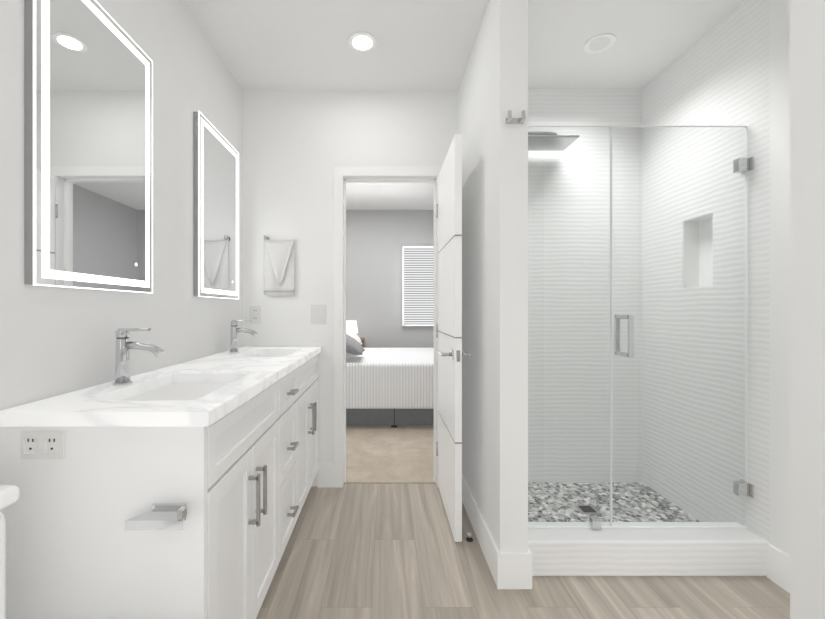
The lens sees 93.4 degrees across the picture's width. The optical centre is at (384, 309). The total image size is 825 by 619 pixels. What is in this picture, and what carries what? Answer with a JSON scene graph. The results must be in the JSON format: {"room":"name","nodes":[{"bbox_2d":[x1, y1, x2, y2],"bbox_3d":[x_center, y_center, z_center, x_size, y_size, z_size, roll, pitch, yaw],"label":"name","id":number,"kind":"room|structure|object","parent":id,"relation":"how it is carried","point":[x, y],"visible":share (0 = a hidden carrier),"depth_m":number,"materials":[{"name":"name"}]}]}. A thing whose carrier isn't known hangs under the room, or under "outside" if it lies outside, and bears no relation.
{"room":"bathroom","nodes":[
{"label":"bathroom","id":0,"kind":"room"},
{"bbox_2d":[0,0,242,410],"bbox_3d":[-0.990,-0.135,0.470,0.120,2.587,4.380,0,0,0],"label":"wall","id":1,"kind":"structure","parent":0,"point":[55,341],"depth_m":1.51,"materials":[{"name":"white paint"}]},
{"bbox_2d":[25,0,152,292],"bbox_3d":[-0.914,-0.512,1.250,0.029,0.899,0.507,0,0,0],"label":"mirror","id":2,"kind":"object","parent":1,"relation":"attached to","point":[88,144],"visible":1,"depth_m":1.17,"materials":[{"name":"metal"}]},
{"bbox_2d":[194,111,238,298],"bbox_3d":[-0.914,-0.512,2.135,0.029,0.899,0.512,0,0,0],"label":"mirror","id":3,"kind":"object","parent":1,"relation":"attached to","point":[216,214],"visible":1,"depth_m":2.06,"materials":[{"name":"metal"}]},
{"bbox_2d":[243,91,457,486],"bbox_3d":[0.425,-0.135,2.600,2.710,2.587,0.120,0,0,0],"label":"wall","id":4,"kind":"structure","parent":0,"point":[292,149],"depth_m":2.54,"materials":[{"name":"white paint"}]},
{"bbox_2d":[250,306,260,323],"bbox_3d":[-0.848,0.034,2.535,0.072,0.118,0.008,0,0,0],"label":"electrical outlet plate","id":5,"kind":"object","parent":4,"relation":"attached to","point":[255,314],"visible":1,"depth_m":2.54,"materials":[{"name":"plastic"}]},
{"bbox_2d":[264,235,294,296],"bbox_3d":[-0.685,-0.279,2.514,0.208,0.398,0.055,0,0,0],"label":"hanging towel","id":6,"kind":"object","parent":4,"relation":"hanging from","point":[279,268],"visible":0.98,"depth_m":2.51,"materials":[{"name":"fabric"}]},
{"bbox_2d":[311,305,325,323],"bbox_3d":[-0.435,0.032,2.536,0.100,0.125,0.007,0,0,0],"label":"switch plate","id":7,"kind":"object","parent":4,"relation":"attached to","point":[318,314],"visible":1,"depth_m":2.54,"materials":[{"name":"plastic"}]},
{"bbox_2d":[334,166,441,487],"bbox_3d":[0.033,0.114,2.573,0.735,2.090,0.094,0,0,0],"label":"door frame","id":8,"kind":"structure","parent":4,"relation":"attached to","point":[340,172],"depth_m":2.53,"materials":[{"name":"white wood"}]},
{"bbox_2d":[436,134,470,541],"bbox_3d":[0.362,0.140,2.225,0.151,2.014,0.622,0,0,0],"label":"door","id":9,"kind":"structure","parent":4,"relation":"in","point":[449,332],"depth_m":2.04,"materials":[{"name":"paint"}]},
{"bbox_2d":[317,464,789,592],"bbox_3d":[0.613,1.087,1.770,2.105,0.145,1.540,0,0,0],"label":"baseboard","id":10,"kind":"structure","parent":4,"relation":"attached to","point":[510,570],"depth_m":1.64,"materials":[{"name":"white wood"}]},
{"bbox_2d":[528,89,641,481],"bbox_3d":[1.131,-0.135,2.525,1.068,2.587,0.030,0,0,0],"label":"tile","id":11,"kind":"structure","parent":4,"relation":"attached to","point":[584,107],"depth_m":2.51,"materials":[{"name":"white tile"}]},
{"bbox_2d":[346,320,364,347],"bbox_3d":[-0.550,0.659,5.562,0.500,1.000,0.435,0,0,0],"label":"table lamp","id":12,"kind":"object","parent":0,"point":[351,324],"visible":0.19,"depth_m":5.49,"materials":[{"name":"white wood"}]},
{"bbox_2d":[346,425,433,482],"bbox_3d":[-0.150,1.181,4.268,4.300,0.056,3.365,0,0,0],"label":"floor","id":13,"kind":"structure","parent":0,"point":[388,454],"depth_m":3.08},
{"bbox_2d":[346,326,433,427],"bbox_3d":[0.253,0.616,4.520,2.125,1.074,1.600,0,0,0],"label":"bed","id":14,"kind":"object","parent":13,"relation":"on","point":[393,387],"visible":0.35,"depth_m":3.72,"materials":[{"name":"fabric"}]},
{"bbox_2d":[346,210,433,347],"bbox_3d":[-0.150,-0.166,5.875,4.300,2.650,0.150,0,0,0],"label":"wall","id":15,"kind":"structure","parent":0,"point":[376,240],"depth_m":5.80,"materials":[{"name":"grey paint"}]},
{"bbox_2d":[402,246,433,325],"bbox_3d":[0.700,-0.347,5.769,0.900,1.183,0.059,0,0,0],"label":"window blinds","id":16,"kind":"object","parent":15,"relation":"attached to","point":[417,285],"visible":0.56,"depth_m":5.78,"materials":[{"name":"white plastic"}]},
{"bbox_2d":[346,182,433,209],"bbox_3d":[-0.150,-1.531,4.305,4.300,0.080,3.290,0,0,0],"label":"ceiling","id":17,"kind":"structure","parent":0,"point":[389,195],"depth_m":5.10,"materials":[{"name":"paint"}]},
{"bbox_2d":[184,0,744,90],"bbox_3d":[0.365,-1.468,0.470,2.830,0.080,4.380,0,0,0],"label":"ceiling","id":18,"kind":"structure","parent":0,"point":[302,45],"depth_m":2.05,"materials":[{"name":"paint"}]},
{"bbox_2d":[348,32,376,51],"bbox_3d":[-0.120,-1.425,2.070,0.150,0.009,0.150,0,0,0],"label":"recessed light","id":19,"kind":"object","parent":18,"relation":"in","point":[362,41],"visible":1,"depth_m":2.06,"materials":[{"name":"white plastic"}]},
{"bbox_2d":[584,33,615,52],"bbox_3d":[1.150,-1.425,2.080,0.150,0.009,0.150,0,0,0],"label":"recessed light","id":20,"kind":"object","parent":18,"relation":"in","point":[600,43],"visible":1,"depth_m":2.07,"materials":[{"name":"plastic"}]},
{"bbox_2d":[458,0,527,551],"bbox_3d":[0.538,-0.135,2.080,0.117,2.587,0.920,0,0,0],"label":"wall","id":21,"kind":"structure","parent":0,"point":[493,89],"depth_m":1.66,"materials":[{"name":"white paint"}]},
{"bbox_2d":[506,110,525,123],"bbox_3d":[0.540,-0.795,1.600,0.074,0.042,0.039,0,0,0],"label":"robe hook","id":22,"kind":"object","parent":21,"relation":"attached to","point":[510,120],"visible":0.96,"depth_m":1.60,"materials":[{"name":"silver metal"}]},
{"bbox_2d":[528,132,579,150],"bbox_3d":[0.869,-1.057,2.370,0.542,0.098,0.200,0,0,0],"label":"shower head","id":23,"kind":"object","parent":21,"relation":"attached to","point":[568,140],"depth_m":2.36},
{"bbox_2d":[256,483,789,618],"bbox_3d":[0.365,1.184,0.432,2.830,0.050,4.305,0,0,0],"label":"floor","id":24,"kind":"structure","parent":0,"point":[374,551],"depth_m":1.65,"materials":[{"name":"brown wood"}]},
{"bbox_2d":[0,485,19,618],"bbox_3d":[-0.575,0.755,0.585,0.694,0.808,0.430,0,0,0],"label":"toilet","id":25,"kind":"object","parent":24,"relation":"on","point":[9,494],"visible":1,"depth_m":0.77,"materials":[{"name":"ceramic"}]},
{"bbox_2d":[0,348,320,618],"bbox_3d":[-0.664,0.719,1.706,0.528,0.880,1.662,0,0,0],"label":"bathroom vanity","id":26,"kind":"object","parent":24,"relation":"on","point":[179,491],"depth_m":0.94,"materials":[{"name":"paint"}]},
{"bbox_2d":[20,431,64,458],"bbox_3d":[-0.823,0.326,0.930,0.105,0.066,0.009,0,0,0],"label":"outlet","id":27,"kind":"object","parent":26,"relation":"attached to","point":[33,444],"depth_m":0.93,"materials":[{"name":"plastic"}]},
{"bbox_2d":[0,348,319,419],"bbox_3d":[-0.674,0.261,1.730,0.508,0.035,1.613,0,0,0],"label":"countertop","id":28,"kind":"structure","parent":26,"relation":"on","point":[247,373],"depth_m":1.13,"materials":[{"name":"white stone"}]},
{"bbox_2d":[108,328,164,383],"bbox_3d":[-0.801,0.152,1.265,0.161,0.183,0.054,0,0,0],"label":"faucet","id":29,"kind":"object","parent":28,"relation":"on","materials":[{"name":"silver metal"}]},
{"bbox_2d":[112,380,231,399],"bbox_3d":[-0.660,0.340,1.260,0.312,0.147,0.452,0,0,0],"label":"sink","id":30,"kind":"object","parent":28,"relation":"in","point":[167,389],"depth_m":1.33,"materials":[{"name":"white ceramic"}]},
{"bbox_2d":[228,320,257,351],"bbox_3d":[-0.801,0.152,2.200,0.161,0.183,0.054,0,0,0],"label":"faucet","id":31,"kind":"object","parent":28,"relation":"on","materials":[{"name":"silver metal"}]},
{"bbox_2d":[248,352,299,355],"bbox_3d":[-0.660,0.340,2.200,0.312,0.147,0.452,0,0,0],"label":"sink","id":32,"kind":"object","parent":28,"relation":"in","point":[249,353],"depth_m":2.41,"materials":[{"name":"white ceramic"}]},
{"bbox_2d":[466,531,472,541],"bbox_3d":[0.425,1.139,1.950,0.036,0.040,0.036,0,0,0],"label":"door stop","id":33,"kind":"object","parent":24,"relation":"on","point":[469,538],"visible":1,"depth_m":1.94,"materials":[{"name":"silver metal"}]},
{"bbox_2d":[528,482,699,521],"bbox_3d":[1.131,1.137,2.175,1.068,0.044,0.670,0,0,0],"label":"shower pan","id":34,"kind":"object","parent":24,"relation":"on","point":[604,503],"depth_m":2.24,"materials":[{"name":"stone"}]},
{"bbox_2d":[642,0,769,543],"bbox_3d":[1.722,-0.135,2.110,0.115,2.587,0.860,0,0,0],"label":"tiled wall","id":35,"kind":"structure","parent":0,"point":[718,74],"depth_m":1.98,"materials":[{"name":"white tile"}]},
{"bbox_2d":[528,522,767,575],"bbox_3d":[1.131,1.081,1.760,1.068,0.155,0.160,0,0,0],"label":"shower curb","id":36,"kind":"structure","parent":35,"relation":"attached to","point":[652,551],"depth_m":1.68,"materials":[{"name":"tile"}]},
{"bbox_2d":[528,126,753,529],"bbox_3d":[1.131,0.080,1.780,1.066,1.843,0.118,0,0,0],"label":"glass","id":37,"kind":"object","parent":36,"relation":"on","point":[745,488],"visible":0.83,"depth_m":1.78,"materials":[{"name":"clear glass"}]},
{"bbox_2d":[770,0,789,555],"bbox_3d":[1.722,-0.135,1.340,0.115,2.587,0.680,0,0,0],"label":"wall","id":38,"kind":"structure","parent":0,"point":[779,274],"depth_m":1.63,"materials":[{"name":"white paint"}]},
{"bbox_2d":[790,0,824,618],"bbox_3d":[1.412,-0.135,-0.360,0.736,2.587,2.720,0,0,0],"label":"wall","id":39,"kind":"structure","parent":0,"point":[807,309],"depth_m":0.96,"materials":[{"name":"white paint"}]}
]}

